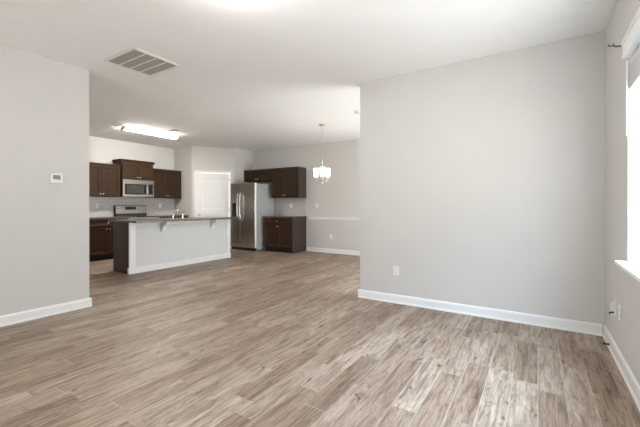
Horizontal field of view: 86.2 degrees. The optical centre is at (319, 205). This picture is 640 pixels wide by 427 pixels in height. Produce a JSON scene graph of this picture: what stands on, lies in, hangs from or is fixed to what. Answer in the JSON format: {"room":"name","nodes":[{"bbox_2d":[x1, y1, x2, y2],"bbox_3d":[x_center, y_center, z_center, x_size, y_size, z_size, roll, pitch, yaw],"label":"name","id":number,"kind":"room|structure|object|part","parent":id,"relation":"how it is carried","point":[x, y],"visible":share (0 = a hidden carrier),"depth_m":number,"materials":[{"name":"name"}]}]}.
{"room":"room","nodes":[
{"label":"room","id":0,"kind":"room"},
{"bbox_2d":[0,44,88,315],"bbox_3d":[-5.611,-0.198,3.284,4.206,2.740,4.309,0,0,33],"label":"wall","id":1,"kind":"structure","parent":0,"point":[44,102],"depth_m":3.60,"materials":[{"name":"beige paint"}]},
{"bbox_2d":[0,297,91,326],"bbox_3d":[-3.823,1.120,2.157,0.022,0.104,4.331,0,0,33],"label":"baseboard","id":2,"kind":"structure","parent":1,"relation":"attached to","point":[14,318],"depth_m":3.59,"materials":[{"name":"white paint"}]},
{"bbox_2d":[50,173,62,183],"bbox_3d":[-2.844,-0.295,3.689,0.026,0.108,0.112,0,0,33],"label":"thermostat","id":3,"kind":"object","parent":1,"relation":"attached to","point":[54,177],"visible":1,"depth_m":3.68,"materials":[{"name":"white plastic"}]},
{"bbox_2d":[89,136,173,197],"bbox_3d":[-5.098,-0.198,7.901,0.130,2.740,4.031,0,0,33],"label":"wall","id":4,"kind":"structure","parent":0,"point":[101,150],"depth_m":8.40,"materials":[{"name":"beige paint"}]},
{"bbox_2d":[89,162,120,196],"bbox_3d":[-4.963,-0.572,7.641,0.376,0.737,0.835,0,0,33],"label":"upper cabinet","id":5,"kind":"object","parent":4,"relation":"attached to","point":[104,179],"visible":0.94,"depth_m":7.61,"materials":[{"name":"brown wood"}]},
{"bbox_3d":[-4.949,-0.556,7.390,0.019,0.683,0.404,0,0,33],"label":"door","id":6,"kind":"part","parent":5,"relation":"part of","materials":[{"name":"brown wood"}]},
{"bbox_3d":[-4.971,-0.925,7.646,0.355,0.030,0.835,0,0,33],"label":"molding","id":7,"kind":"part","parent":5,"relation":"part of","materials":[{"name":"brown wood"}]},
{"bbox_3d":[-4.730,-0.556,7.734,0.019,0.683,0.404,0,0,33],"label":"door","id":8,"kind":"part","parent":5,"relation":"part of","materials":[{"name":"brown wood"}]},
{"bbox_2d":[89,197,173,216],"bbox_3d":[-4.693,0.035,8.408,0.008,0.474,2.479,0,0,33],"label":"backsplash","id":9,"kind":"structure","parent":4,"relation":"attached to","point":[105,209],"depth_m":8.40,"materials":[{"name":"white tile"}]},
{"bbox_2d":[112,159,154,180],"bbox_3d":[-4.512,-0.851,8.308,0.420,0.465,0.829,0,0,33],"label":"upper cabinet","id":10,"kind":"object","parent":4,"relation":"attached to","point":[129,169],"visible":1,"depth_m":8.16,"materials":[{"name":"brown wood"}]},
{"bbox_3d":[-4.469,-0.821,8.060,0.019,0.381,0.368,0,0,33],"label":"door","id":11,"kind":"part","parent":10,"relation":"part of","materials":[{"name":"brown wood"}]},
{"bbox_3d":[-4.519,-1.053,8.312,0.400,0.060,0.829,0,0,33],"label":"crown molding","id":12,"kind":"part","parent":10,"relation":"part of","materials":[{"name":"brown wood"}]},
{"bbox_2d":[120,179,153,196],"bbox_3d":[-4.490,-0.413,8.294,0.456,0.400,0.755,0,0,33],"label":"microwave","id":13,"kind":"object","parent":10,"relation":"attached to","point":[128,188],"visible":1,"depth_m":8.15,"materials":[{"name":"silver metal"}]},
{"bbox_3d":[-4.391,-0.391,8.139,0.016,0.245,0.510,0,0,33],"label":"door glass","id":14,"kind":"part","parent":13,"relation":"part of","materials":[{"name":"black glass"}]},
{"bbox_3d":[-4.189,-0.413,8.452,0.021,0.400,0.166,0,0,33],"label":"control panel","id":15,"kind":"part","parent":13,"relation":"part of","materials":[{"name":"silver metal"}]},
{"bbox_3d":[-4.269,-0.821,8.374,0.019,0.381,0.368,0,0,33],"label":"door","id":16,"kind":"part","parent":10,"relation":"part of","materials":[{"name":"brown wood"}]},
{"bbox_2d":[145,168,181,197],"bbox_3d":[-4.103,-0.571,8.993,0.376,0.735,0.820,0,0,33],"label":"upper cabinet","id":17,"kind":"object","parent":4,"relation":"attached to","point":[167,183],"visible":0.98,"depth_m":8.88,"materials":[{"name":"brown wood"}]},
{"bbox_3d":[-4.086,-0.555,8.745,0.019,0.681,0.396,0,0,33],"label":"door","id":18,"kind":"part","parent":17,"relation":"part of","materials":[{"name":"brown wood"}]},
{"bbox_3d":[-4.109,-0.923,8.997,0.355,0.030,0.820,0,0,33],"label":"molding","id":19,"kind":"part","parent":17,"relation":"part of","materials":[{"name":"brown wood"}]},
{"bbox_3d":[-3.871,-0.555,9.082,0.019,0.681,0.396,0,0,33],"label":"door","id":20,"kind":"part","parent":17,"relation":"part of","materials":[{"name":"brown wood"}]},
{"bbox_2d":[174,147,191,216],"bbox_3d":[-3.689,-0.198,9.298,0.745,2.740,0.100,0,0,33],"label":"wall","id":21,"kind":"structure","parent":0,"point":[182,157],"depth_m":9.22,"materials":[{"name":"beige paint"}]},
{"bbox_2d":[192,147,233,248],"bbox_3d":[-2.874,-0.198,9.224,1.103,2.740,0.100,0,0,-13],"label":"wall","id":22,"kind":"structure","parent":0,"point":[203,158],"depth_m":9.17,"materials":[{"name":"beige paint"}]},
{"bbox_2d":[194,170,230,248],"bbox_3d":[-2.867,0.118,9.167,0.956,2.108,0.016,0,0,-12],"label":"trim","id":23,"kind":"structure","parent":22,"relation":"attached to","point":[195,171],"depth_m":9.13,"materials":[{"name":"white paint"}]},
{"bbox_2d":[197,173,228,216],"bbox_3d":[-2.865,0.146,9.169,0.834,2.035,0.105,0,0,-13],"label":"door","id":24,"kind":"structure","parent":22,"relation":"in","point":[212,188],"depth_m":9.19,"materials":[{"name":"white paint"}]},
{"bbox_2d":[234,148,252,182],"bbox_3d":[-2.179,-0.198,9.617,0.100,2.740,0.700,0,0,33],"label":"wall","id":25,"kind":"structure","parent":0,"point":[243,159],"depth_m":9.52,"materials":[{"name":"beige paint"}]},
{"bbox_2d":[253,139,359,250],"bbox_3d":[1.268,-0.198,7.931,7.726,2.740,0.160,0,0,33],"label":"wall","id":26,"kind":"structure","parent":0,"point":[338,196],"depth_m":8.49,"materials":[{"name":"beige paint"}]},
{"bbox_2d":[244,169,271,182],"bbox_3d":[-1.629,-0.823,9.453,0.995,0.320,0.385,0,0,33],"label":"upper cabinet","id":27,"kind":"object","parent":26,"relation":"attached to","point":[260,175],"visible":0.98,"depth_m":9.31,"materials":[{"name":"brown wood"}]},
{"bbox_3d":[-1.916,-0.808,9.455,0.484,0.266,0.019,0,0,33],"label":"door","id":28,"kind":"part","parent":27,"relation":"part of","materials":[{"name":"brown wood"}]},
{"bbox_3d":[-1.624,-0.968,9.459,0.995,0.030,0.364,0,0,33],"label":"molding","id":29,"kind":"part","parent":27,"relation":"part of","materials":[{"name":"brown wood"}]},
{"bbox_3d":[-1.505,-0.808,9.193,0.484,0.266,0.019,0,0,33],"label":"door","id":30,"kind":"part","parent":27,"relation":"part of","materials":[{"name":"brown wood"}]},
{"bbox_2d":[271,166,305,197],"bbox_3d":[-0.832,-0.596,8.945,0.884,0.775,0.385,0,0,33],"label":"upper cabinet","id":31,"kind":"object","parent":26,"relation":"attached to","point":[287,182],"visible":1,"depth_m":8.77,"materials":[{"name":"brown wood"}]},
{"bbox_3d":[-1.099,-0.581,8.934,0.422,0.721,0.019,0,0,33],"label":"door","id":32,"kind":"part","parent":31,"relation":"part of","materials":[{"name":"brown wood"}]},
{"bbox_3d":[-0.833,-0.968,8.955,0.872,0.030,0.364,0,0,33],"label":"molding","id":33,"kind":"part","parent":31,"relation":"part of","materials":[{"name":"brown wood"}]},
{"bbox_3d":[-0.739,-0.581,8.706,0.422,0.721,0.019,0,0,33],"label":"door","id":34,"kind":"part","parent":31,"relation":"part of","materials":[{"name":"brown wood"}]},
{"bbox_3d":[-0.451,-0.581,8.731,0.012,0.745,0.336,0,0,33],"label":"panel","id":35,"kind":"part","parent":31,"relation":"part of","materials":[{"name":"brown wood"}]},
{"bbox_2d":[279,198,305,215],"bbox_3d":[-0.741,0.043,9.111,0.910,0.499,0.008,0,0,33],"label":"backsplash","id":36,"kind":"structure","parent":26,"relation":"attached to","point":[298,208],"depth_m":9.10,"materials":[{"name":"tile"}]},
{"bbox_2d":[306,247,359,255],"bbox_3d":[1.995,1.120,7.360,5.566,0.104,0.022,0,0,33],"label":"baseboard","id":37,"kind":"structure","parent":26,"relation":"attached to","point":[324,250],"depth_m":8.41,"materials":[{"name":"white paint"}]},
{"bbox_2d":[308,217,359,220],"bbox_3d":[1.400,0.322,7.734,4.050,0.070,0.030,0,0,33],"label":"chair rail","id":38,"kind":"object","parent":26,"relation":"attached to","point":[309,218],"visible":0.35,"depth_m":8.41,"materials":[{"name":"white paint"}]},
{"bbox_2d":[0,0,616,150],"bbox_3d":[-2.059,-1.628,4.240,9.371,0.120,10.060,0,0,33],"label":"ceiling","id":39,"kind":"structure","parent":0,"point":[252,75],"depth_m":3.41,"materials":[{"name":"white paint"}]},
{"bbox_2d":[101,46,179,76],"bbox_3d":[-1.947,-1.562,3.736,0.570,0.012,0.560,0,0,33],"label":"ceiling vent","id":40,"kind":"object","parent":39,"relation":"in","point":[132,58],"visible":1,"depth_m":3.70,"materials":[{"name":"white metal"}]},
{"bbox_2d":[120,125,178,138],"bbox_3d":[-3.554,-1.533,7.208,0.151,0.070,1.190,0,0,33],"label":"fluorescent light","id":41,"kind":"object","parent":39,"relation":"attached to","point":[129,128],"visible":1,"depth_m":7.11,"materials":[{"name":"white paint"}]},
{"bbox_2d":[166,129,180,131],"bbox_3d":[-3.038,-1.562,7.105,0.320,0.012,0.150,0,0,33],"label":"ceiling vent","id":42,"kind":"object","parent":39,"relation":"in","point":[171,130],"visible":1,"depth_m":7.08,"materials":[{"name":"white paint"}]},
{"bbox_2d":[314,124,329,183],"bbox_3d":[0.020,-0.988,6.620,0.297,1.160,0.315,0,0,33],"label":"chandelier","id":43,"kind":"object","parent":39,"relation":"hanging from","point":[323,171],"visible":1,"depth_m":6.62,"materials":[{"name":"white glass"}]},
{"bbox_3d":[-0.076,-0.640,6.659,0.092,0.165,0.091,0,0,33],"label":"lamp shade","id":44,"kind":"part","parent":43,"relation":"part of","materials":[{"name":"white glass"}]},
{"bbox_3d":[0.046,-0.640,6.471,0.092,0.165,0.091,0,0,33],"label":"lamp shade","id":45,"kind":"part","parent":43,"relation":"part of","materials":[{"name":"white glass"}]},
{"bbox_3d":[0.149,-0.640,6.671,0.092,0.165,0.091,0,0,33],"label":"lamp shade","id":46,"kind":"part","parent":43,"relation":"part of","materials":[{"name":"white glass"}]},
{"bbox_2d":[0,249,639,426],"bbox_3d":[-2.059,1.232,4.240,9.371,0.120,10.060,0,0,33],"label":"floor","id":47,"kind":"structure","parent":0,"point":[259,338],"depth_m":2.60,"materials":[{"name":"brown wood"}]},
{"bbox_2d":[89,218,126,261],"bbox_3d":[-4.840,0.730,7.561,0.650,0.885,0.833,0,0,33],"label":"base cabinet","id":48,"kind":"object","parent":47,"relation":"on","point":[100,230],"visible":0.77,"depth_m":7.30,"materials":[{"name":"brown wood"}]},
{"bbox_3d":[-4.710,0.760,7.237,0.019,0.599,0.402,0,0,33],"label":"door","id":49,"kind":"part","parent":48,"relation":"part of","materials":[{"name":"brown wood"}]},
{"bbox_3d":[-4.600,0.374,7.409,0.019,0.150,0.809,0,0,33],"label":"drawer","id":50,"kind":"part","parent":48,"relation":"part of","materials":[{"name":"brown wood"}]},
{"bbox_2d":[89,216,127,218],"bbox_3d":[-4.854,0.271,7.553,0.635,0.031,0.864,0,0,33],"label":"countertop","id":51,"kind":"structure","parent":48,"relation":"on","point":[113,217],"depth_m":7.39,"materials":[{"name":"stone"}]},
{"bbox_3d":[-4.491,0.760,7.580,0.019,0.599,0.402,0,0,33],"label":"door","id":52,"kind":"part","parent":48,"relation":"part of","materials":[{"name":"brown wood"}]},
{"bbox_2d":[113,205,159,218],"bbox_3d":[-4.383,0.582,8.224,0.711,1.180,0.765,0,0,33],"label":"range","id":53,"kind":"object","parent":47,"relation":"on","point":[130,211],"visible":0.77,"depth_m":8.27,"materials":[{"name":"silver metal"}]},
{"bbox_2d":[114,216,159,216],"bbox_3d":[-4.409,0.259,8.240,0.650,0.017,0.763,0,0,33],"label":"cooktop","id":54,"kind":"object","parent":53,"relation":"in","point":[114,216],"depth_m":7.99,"materials":[{"name":"black glass"}]},
{"bbox_2d":[113,219,230,273],"bbox_3d":[-2.800,0.730,6.896,0.726,0.885,2.297,0,0,33],"label":"kitchen island","id":55,"kind":"object","parent":47,"relation":"on","point":[149,246],"visible":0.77,"depth_m":6.46,"materials":[{"name":"grey paint"}]},
{"bbox_3d":[-3.492,0.730,6.012,0.510,0.885,0.018,0,0,33],"label":"panel","id":56,"kind":"part","parent":55,"relation":"part of","materials":[{"name":"brown wood"}]},
{"bbox_3d":[-3.241,0.679,5.898,0.033,0.785,0.104,0,0,33],"label":"corner trim","id":57,"kind":"part","parent":55,"relation":"part of","materials":[{"name":"white paint"}]},
{"bbox_2d":[108,216,239,222],"bbox_3d":[-2.798,0.271,6.887,0.900,0.032,2.330,0,0,33],"label":"island countertop","id":58,"kind":"structure","parent":55,"relation":"on","point":[211,217],"depth_m":6.32,"materials":[{"name":"stone"}]},
{"bbox_3d":[-2.690,1.120,6.826,0.127,0.104,2.297,0,0,33],"label":"baseboard","id":59,"kind":"part","parent":55,"relation":"part of","materials":[{"name":"white paint"}]},
{"bbox_3d":[-2.644,0.315,6.803,0.030,0.055,2.063,0,0,33],"label":"cap molding","id":60,"kind":"part","parent":55,"relation":"part of","materials":[{"name":"white paint"}]},
{"bbox_3d":[-2.070,0.679,7.719,0.014,0.785,0.096,0,0,33],"label":"corner trim","id":61,"kind":"part","parent":55,"relation":"part of","materials":[{"name":"white paint"}]},
{"bbox_2d":[231,182,274,250],"bbox_3d":[-1.841,0.289,9.228,0.878,1.765,0.872,0,0,33],"label":"refrigerator","id":62,"kind":"object","parent":47,"relation":"on","point":[250,202],"visible":0.89,"depth_m":8.92,"materials":[{"name":"grey metal"}]},
{"bbox_3d":[-2.229,0.247,9.109,0.352,1.680,0.070,0,0,33],"label":"freezer door","id":63,"kind":"part","parent":62,"relation":"part of","materials":[{"name":"silver metal"}]},
{"bbox_3d":[-2.157,0.027,8.972,0.034,0.720,0.100,0,0,33],"label":"door handle","id":64,"kind":"part","parent":62,"relation":"part of","materials":[{"name":"silver metal"}]},
{"bbox_3d":[-2.081,0.027,8.924,0.034,0.720,0.100,0,0,33],"label":"door handle","id":65,"kind":"part","parent":62,"relation":"part of","materials":[{"name":"silver metal"}]},
{"bbox_3d":[-1.857,0.247,8.872,0.517,1.680,0.070,0,0,33],"label":"door","id":66,"kind":"part","parent":62,"relation":"part of","materials":[{"name":"silver metal"}]},
{"bbox_2d":[264,217,305,253],"bbox_3d":[-0.912,0.736,8.840,0.912,0.872,0.632,0,0,33],"label":"base cabinet","id":67,"kind":"object","parent":47,"relation":"on","point":[288,235],"visible":1,"depth_m":8.61,"materials":[{"name":"brown wood"}]},
{"bbox_3d":[-1.251,0.767,8.729,0.436,0.586,0.019,0,0,33],"label":"door","id":68,"kind":"part","parent":67,"relation":"part of","materials":[{"name":"brown wood"}]},
{"bbox_3d":[-1.065,0.387,8.611,0.876,0.150,0.019,0,0,33],"label":"drawer","id":69,"kind":"part","parent":67,"relation":"part of","materials":[{"name":"brown wood"}]},
{"bbox_3d":[-0.880,0.767,8.493,0.436,0.586,0.019,0,0,33],"label":"door","id":70,"kind":"part","parent":67,"relation":"part of","materials":[{"name":"brown wood"}]},
{"bbox_2d":[264,216,306,217],"bbox_3d":[-0.901,0.284,8.846,0.945,0.030,0.608,0,0,33],"label":"countertop","id":71,"kind":"structure","parent":67,"relation":"on","point":[264,216],"depth_m":8.54,"materials":[{"name":"stone"}]},
{"bbox_3d":[-0.520,0.736,8.618,0.012,0.872,0.583,0,0,33],"label":"panel","id":72,"kind":"part","parent":67,"relation":"part of","materials":[{"name":"brown wood"}]},
{"bbox_3d":[-3.976,0.729,8.919,0.650,0.885,0.838,0,0,33],"label":"base cabinet","id":73,"kind":"object","parent":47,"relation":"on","visible":0},
{"bbox_2d":[152,215,188,216],"bbox_3d":[-3.982,0.271,8.923,0.635,0.031,0.841,0,0,33],"label":"countertop","id":74,"kind":"structure","parent":73,"relation":"on","point":[152,215],"depth_m":8.90,"materials":[{"name":"stone"}]},
{"bbox_2d":[360,31,604,333],"bbox_3d":[1.572,-0.198,3.777,2.430,2.740,0.130,0,0,33],"label":"wall","id":75,"kind":"structure","parent":0,"point":[482,179],"depth_m":3.56,"materials":[{"name":"beige paint"}]},
{"bbox_2d":[393,266,398,275],"bbox_3d":[0.915,0.782,4.112,0.072,0.116,0.009,0,0,33],"label":"outlet","id":76,"kind":"object","parent":75,"relation":"attached to","point":[395,268],"visible":1,"depth_m":4.11,"materials":[{"name":"white plastic"}]},
{"bbox_2d":[358,289,602,336],"bbox_3d":[1.512,1.120,3.725,2.430,0.104,0.022,0,0,33],"label":"baseboard","id":77,"kind":"structure","parent":75,"relation":"attached to","point":[498,314],"depth_m":3.56,"materials":[{"name":"white paint"}]},
{"bbox_2d":[605,0,639,384],"bbox_3d":[1.812,-0.198,1.744,0.160,2.740,9.690,0,0,33],"label":"wall","id":78,"kind":"structure","parent":0,"point":[622,152],"depth_m":2.48,"materials":[{"name":"beige paint"}]},
{"bbox_2d":[609,300,615,316],"bbox_3d":[2.294,0.807,2.688,0.040,0.116,0.072,0,0,33],"label":"cable plate","id":79,"kind":"object","parent":78,"relation":"attached to","point":[612,304],"visible":1,"depth_m":2.68,"materials":[{"name":"white plastic"}]},
{"bbox_2d":[618,304,620,321],"bbox_3d":[2.200,0.787,2.511,0.009,0.116,0.072,0,0,33],"label":"outlet","id":80,"kind":"object","parent":78,"relation":"attached to","point":[619,305],"visible":1,"depth_m":2.50,"materials":[{"name":"white plastic"}]},
{"bbox_2d":[602,325,639,410],"bbox_3d":[0.842,1.120,0.391,0.022,0.104,6.365,0,0,33],"label":"baseboard","id":81,"kind":"structure","parent":78,"relation":"attached to","point":[628,376],"depth_m":2.35,"materials":[{"name":"white paint"}]},
{"bbox_2d":[614,260,639,281],"bbox_3d":[1.627,0.386,1.572,0.166,0.022,1.760,0,0,33],"label":"window sill","id":82,"kind":"structure","parent":78,"relation":"attached to","point":[632,268],"depth_m":2.08,"materials":[{"name":"white paint"}]},
{"bbox_2d":[621,7,639,135],"bbox_3d":[1.608,-0.770,1.566,0.103,0.605,1.718,0,0,33],"label":"window blind","id":83,"kind":"object","parent":78,"relation":"attached to","point":[630,44],"visible":1,"depth_m":2.14,"materials":[{"name":"white plastic"}]},
{"bbox_3d":[1.637,-0.783,1.566,0.048,0.016,1.688,0,0,33],"label":"rail","id":84,"kind":"part","parent":83,"relation":"part of","materials":[{"name":"white plastic"}]}
]}

